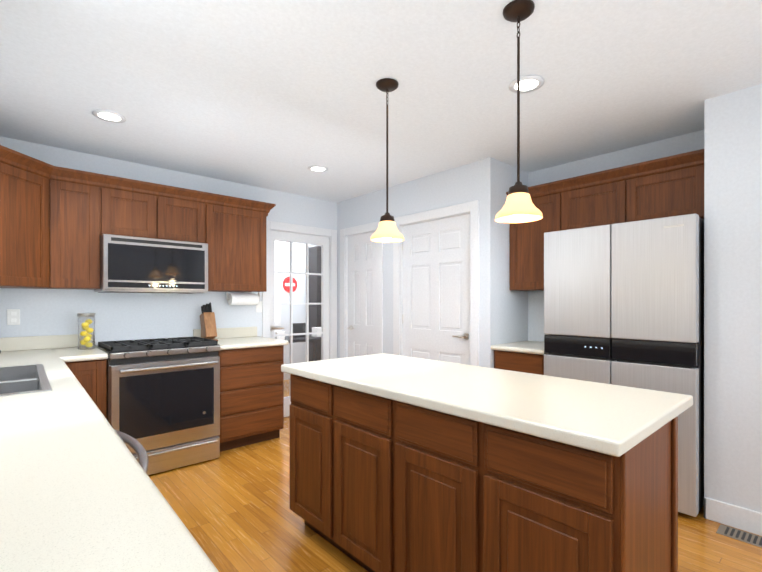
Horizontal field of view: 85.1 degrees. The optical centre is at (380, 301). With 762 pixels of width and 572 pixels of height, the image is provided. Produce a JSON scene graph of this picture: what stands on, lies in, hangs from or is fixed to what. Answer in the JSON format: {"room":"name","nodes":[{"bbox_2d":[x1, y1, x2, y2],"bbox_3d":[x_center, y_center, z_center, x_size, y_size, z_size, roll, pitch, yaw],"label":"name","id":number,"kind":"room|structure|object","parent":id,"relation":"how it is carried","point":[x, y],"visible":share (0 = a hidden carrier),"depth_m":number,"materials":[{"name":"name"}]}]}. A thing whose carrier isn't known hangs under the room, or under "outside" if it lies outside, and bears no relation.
{"room":"kitchen","nodes":[
{"label":"kitchen","id":0,"kind":"room"},
{"bbox_2d":[0,366,31,373],"bbox_3d":[-2.081,0.450,2.196,0.402,0.193,0.014,0,0,-42],"label":"sink","id":1,"kind":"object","parent":0,"relation":"attached to","point":[3,369],"depth_m":2.26,"materials":[{"name":"grey metal"}]},
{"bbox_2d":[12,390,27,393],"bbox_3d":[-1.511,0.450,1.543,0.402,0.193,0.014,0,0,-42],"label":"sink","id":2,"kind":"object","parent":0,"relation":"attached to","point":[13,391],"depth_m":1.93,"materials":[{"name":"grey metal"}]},
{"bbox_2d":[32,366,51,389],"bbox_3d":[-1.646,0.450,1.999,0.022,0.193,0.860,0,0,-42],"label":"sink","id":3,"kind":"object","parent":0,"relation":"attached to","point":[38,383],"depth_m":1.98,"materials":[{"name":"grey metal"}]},
{"bbox_2d":[0,136,336,357],"bbox_3d":[-1.833,0.039,3.863,3.640,2.460,0.100,0,0,-42],"label":"wall","id":4,"kind":"structure","parent":0,"point":[118,316],"depth_m":3.56,"materials":[{"name":"paint"}]},
{"bbox_2d":[7,309,19,324],"bbox_3d":[-2.679,0.111,3.024,0.072,0.115,0.007,0,0,-42],"label":"electrical outlet","id":5,"kind":"object","parent":4,"relation":"attached to","point":[13,316],"visible":1,"depth_m":3.02,"materials":[{"name":"white plastic"}]},
{"bbox_2d":[0,157,67,288],"bbox_3d":[-2.542,-0.479,2.721,0.696,0.759,0.635,0,0,-42],"label":"upper cabinet","id":6,"kind":"object","parent":4,"relation":"attached to","point":[56,222],"depth_m":2.78,"materials":[{"name":"brown wood"}]},
{"bbox_2d":[0,334,92,349],"bbox_3d":[-2.662,0.305,3.030,0.932,0.099,0.020,0,0,-42],"label":"backsplash","id":7,"kind":"structure","parent":4,"relation":"attached to","point":[50,342],"depth_m":3.11,"materials":[{"name":"beige stone"}]},
{"bbox_2d":[68,177,103,289],"bbox_3d":[-2.324,-0.480,3.089,0.351,0.759,0.383,0,0,-42],"label":"upper cabinet","id":8,"kind":"object","parent":4,"relation":"attached to","point":[85,198],"depth_m":3.04,"materials":[{"name":"brown wood"}]},
{"bbox_2d":[104,185,167,239],"bbox_3d":[-2.042,-0.682,3.373,0.448,0.355,0.340,0,0,-42],"label":"upper cabinet","id":9,"kind":"object","parent":4,"relation":"attached to","point":[127,212],"depth_m":3.25,"materials":[{"name":"brown wood"}]},
{"bbox_2d":[94,234,207,293],"bbox_3d":[-1.897,-0.289,3.449,0.756,0.425,0.421,0,0,-42],"label":"microwave","id":10,"kind":"object","parent":9,"relation":"attached to","point":[130,264],"visible":0.98,"depth_m":3.26,"materials":[{"name":"silver metal"}]},
{"bbox_2d":[168,197,207,242],"bbox_3d":[-1.807,-0.682,3.585,0.448,0.355,0.340,0,0,-42],"label":"upper cabinet","id":11,"kind":"object","parent":4,"relation":"attached to","point":[187,218],"depth_m":3.52,"materials":[{"name":"brown wood"}]},
{"bbox_2d":[208,201,267,291],"bbox_3d":[-1.425,-0.481,3.932,0.583,0.759,0.340,0,0,-42],"label":"upper cabinet","id":12,"kind":"object","parent":4,"relation":"attached to","point":[236,234],"depth_m":3.80,"materials":[{"name":"brown wood"}]},
{"bbox_2d":[226,292,259,304],"bbox_3d":[-1.339,-0.033,4.040,0.330,0.131,0.116,0,0,-42],"label":"paper towel holder","id":13,"kind":"object","parent":12,"relation":"attached to","point":[242,299],"visible":1,"depth_m":3.99,"materials":[{"name":"white paper"}]},
{"bbox_2d":[256,301,261,311],"bbox_3d":[-1.261,0.049,4.304,0.072,0.115,0.011,0,0,-42],"label":"light switch","id":14,"kind":"object","parent":4,"relation":"attached to","point":[259,307],"visible":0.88,"depth_m":4.30,"materials":[{"name":"white plastic"}]},
{"bbox_2d":[262,220,336,416],"bbox_3d":[-0.911,0.206,4.674,0.955,2.125,0.135,0,0,-42],"label":"door","id":15,"kind":"structure","parent":4,"relation":"attached to","point":[286,232],"depth_m":4.73,"materials":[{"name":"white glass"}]},
{"bbox_2d":[275,241,320,379],"bbox_3d":[-1.040,-0.014,5.997,5.200,2.560,2.000,0,0,-42],"label":"wall","id":16,"kind":"structure","parent":0,"point":[285,296],"depth_m":6.87,"materials":[{"name":"paint"}]},
{"bbox_2d":[275,241,280,325],"bbox_3d":[-2.004,-0.334,6.324,1.050,1.440,0.018,0,0,-42],"label":"room window","id":17,"kind":"structure","parent":16,"relation":"in","point":[277,282],"depth_m":6.63,"materials":[{"name":"glass"}]},
{"bbox_2d":[282,276,297,292],"bbox_3d":[-1.489,-0.285,6.791,0.296,0.296,0.012,0,0,-42],"label":"room sign","id":18,"kind":"object","parent":16,"relation":"attached to","point":[285,286],"depth_m":6.77,"materials":[{"name":"red plastic"}]},
{"bbox_2d":[0,0,761,202],"bbox_3d":[0.745,-1.237,1.474,4.260,0.100,7.100,0,0,-42],"label":"ceiling","id":19,"kind":"structure","parent":0,"point":[280,95],"depth_m":2.23,"materials":[{"name":"paint"}]},
{"bbox_2d":[92,109,125,122],"bbox_3d":[-1.731,-1.183,2.646,0.184,0.009,0.184,0,0,-42],"label":"recessed light","id":20,"kind":"object","parent":19,"relation":"in","point":[109,116],"visible":0.96,"depth_m":2.64,"materials":[{"name":"white"}]},
{"bbox_2d":[308,165,327,171],"bbox_3d":[-0.560,-1.184,3.692,0.184,0.009,0.184,0,0,-42],"label":"recessed light","id":21,"kind":"object","parent":19,"relation":"in","point":[316,168],"visible":1,"depth_m":3.68,"materials":[{"name":"white"}]},
{"bbox_2d":[370,78,403,241],"bbox_3d":[0.034,-0.762,2.261,0.184,0.849,0.184,0,0,-42],"label":"pendant light","id":22,"kind":"object","parent":19,"relation":"hanging from","point":[387,230],"visible":1,"depth_m":2.23,"materials":[{"name":"beige glass"}]},
{"bbox_2d":[495,0,542,222],"bbox_3d":[0.557,-0.761,1.683,0.184,0.849,0.184,0,0,-42],"label":"pendant light","id":23,"kind":"object","parent":19,"relation":"hanging from","point":[519,206],"visible":1,"depth_m":1.66,"materials":[{"name":"beige glass"}]},
{"bbox_2d":[509,75,544,92],"bbox_3d":[0.791,-1.182,2.258,0.184,0.009,0.184,0,0,-42],"label":"recessed light","id":24,"kind":"object","parent":19,"relation":"in","point":[529,83],"visible":0.92,"depth_m":2.25,"materials":[{"name":"white"}]},
{"bbox_2d":[148,379,761,571],"bbox_3d":[0.845,1.321,2.917,6.340,0.100,9.100,0,0,-42],"label":"floor","id":25,"kind":"structure","parent":0,"point":[232,510],"depth_m":2.37,"materials":[{"name":"brown wood"}]},
{"bbox_2d":[72,358,107,397],"bbox_3d":[-2.228,0.832,3.020,0.302,0.875,0.618,0,0,-42],"label":"base cabinet","id":26,"kind":"object","parent":25,"relation":"on","point":[96,372],"depth_m":2.85,"materials":[{"name":"brown wood"}]},
{"bbox_2d":[56,346,107,361],"bbox_3d":[-2.210,0.375,3.022,0.272,0.040,0.638,0,0,-42],"label":"countertop","id":27,"kind":"structure","parent":26,"relation":"on","point":[72,353],"depth_m":2.87,"materials":[{"name":"white stone"}]},
{"bbox_2d":[77,313,95,349],"bbox_3d":[-2.224,0.220,3.132,0.114,0.269,0.114,0,0,-42],"label":"jar","id":28,"kind":"object","parent":27,"relation":"on","point":[87,329],"visible":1,"depth_m":3.11,"materials":[{"name":"clear glass"}]},
{"bbox_2d":[0,350,218,571],"bbox_3d":[-1.559,0.377,1.580,0.738,0.040,3.646,0,0,-42],"label":"countertop","id":29,"kind":"structure","parent":26,"relation":"on","point":[74,497],"depth_m":0.78,"materials":[{"name":"white stone"}]},
{"bbox_2d":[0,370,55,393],"bbox_3d":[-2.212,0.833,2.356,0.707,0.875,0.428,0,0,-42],"label":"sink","id":30,"kind":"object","parent":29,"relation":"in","point":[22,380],"depth_m":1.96,"materials":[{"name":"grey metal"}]},
{"bbox_2d":[95,336,220,474],"bbox_3d":[-1.779,0.794,3.326,0.766,0.952,0.747,0,0,-42],"label":"range","id":31,"kind":"object","parent":25,"relation":"on","point":[163,401],"visible":0.9,"depth_m":3.10,"materials":[{"name":"silver metal"}]},
{"bbox_2d":[193,327,288,451],"bbox_3d":[-1.299,0.762,3.833,0.630,1.015,0.658,0,0,-42],"label":"base cabinet","id":32,"kind":"object","parent":25,"relation":"on","point":[251,391],"visible":0.83,"depth_m":3.63,"materials":[{"name":"brown wood"}]},
{"bbox_2d":[200,302,217,340],"bbox_3d":[-1.565,0.179,3.769,0.100,0.349,0.200,0,0,-42],"label":"knife block","id":33,"kind":"object","parent":32,"relation":"on","point":[208,324],"visible":0.96,"depth_m":3.74,"materials":[{"name":"brown wood"}]},
{"bbox_2d":[275,323,320,360],"bbox_3d":[-1.245,0.791,6.150,1.000,0.950,0.600,0,0,-42],"label":"desk","id":34,"kind":"object","parent":25,"relation":"on","point":[297,329],"depth_m":6.15,"materials":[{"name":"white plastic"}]},
{"bbox_2d":[309,246,320,361],"bbox_3d":[-1.016,0.175,7.014,0.360,2.180,0.316,0,0,-42],"label":"bookcase","id":35,"kind":"object","parent":25,"relation":"on","point":[315,283],"depth_m":6.82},
{"bbox_2d":[290,377,680,571],"bbox_3d":[0.251,0.832,1.878,0.544,0.880,1.701,0,0,-42],"label":"kitchen island","id":36,"kind":"object","parent":25,"relation":"on","point":[398,463],"depth_m":1.43,"materials":[{"name":"brown wood"}]},
{"bbox_2d":[281,353,692,460],"bbox_3d":[0.309,0.372,1.949,0.785,0.040,1.735,0,0,-42],"label":"island countertop","id":37,"kind":"structure","parent":36,"relation":"on","point":[594,417],"depth_m":1.55,"materials":[{"name":"white stone"}]},
{"bbox_2d":[491,340,547,374],"bbox_3d":[1.281,0.812,3.447,0.617,0.915,0.452,0,0,-42],"label":"base cabinet","id":38,"kind":"object","parent":25,"relation":"on","point":[525,356],"visible":0.23,"depth_m":3.27,"materials":[{"name":"brown wood"}]},
{"bbox_2d":[544,213,703,516],"bbox_3d":[1.730,0.381,2.921,0.620,1.780,0.910,0,0,-42],"label":"fridge","id":39,"kind":"object","parent":25,"relation":"on","point":[623,304],"visible":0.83,"depth_m":2.60,"materials":[{"name":"metal"}]},
{"bbox_2d":[716,524,761,547],"bbox_3d":[2.016,1.269,2.190,0.130,0.006,0.370,0,0,-42],"label":"floor vent","id":40,"kind":"object","parent":25,"relation":"in","point":[741,535],"visible":1,"depth_m":2.25,"materials":[{"name":"metal"}]},
{"bbox_2d":[337,84,761,512],"bbox_3d":[2.058,0.041,2.664,0.720,2.460,6.900,0,0,-42],"label":"wall","id":41,"kind":"structure","parent":0,"point":[728,139],"depth_m":2.42,"materials":[{"name":"paint"}]},
{"bbox_2d":[340,221,382,357],"bbox_3d":[-0.213,0.206,4.662,0.105,2.125,0.740,0,0,-42],"label":"door","id":42,"kind":"structure","parent":41,"relation":"attached to","point":[361,293],"depth_m":4.69,"materials":[{"name":"white wood"}]},
{"bbox_2d":[393,200,478,365],"bbox_3d":[0.495,0.207,3.880,0.105,2.125,1.030,0,0,-42],"label":"door","id":43,"kind":"structure","parent":41,"relation":"attached to","point":[436,285],"depth_m":3.85,"materials":[{"name":"white wood"}]},
{"bbox_2d":[506,149,703,290],"bbox_3d":[1.677,-0.522,3.182,0.382,0.845,1.375,0,0,-42],"label":"upper cabinet","id":44,"kind":"object","parent":41,"relation":"attached to","point":[670,186],"visible":0.69,"depth_m":3.02,"materials":[{"name":"brown wood"}]},
{"bbox_2d":[704,497,761,535],"bbox_3d":[3.037,1.210,1.185,0.014,0.125,3.390,0,0,-42],"label":"baseboard","id":45,"kind":"structure","parent":41,"relation":"attached to","point":[738,517],"depth_m":2.33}
]}

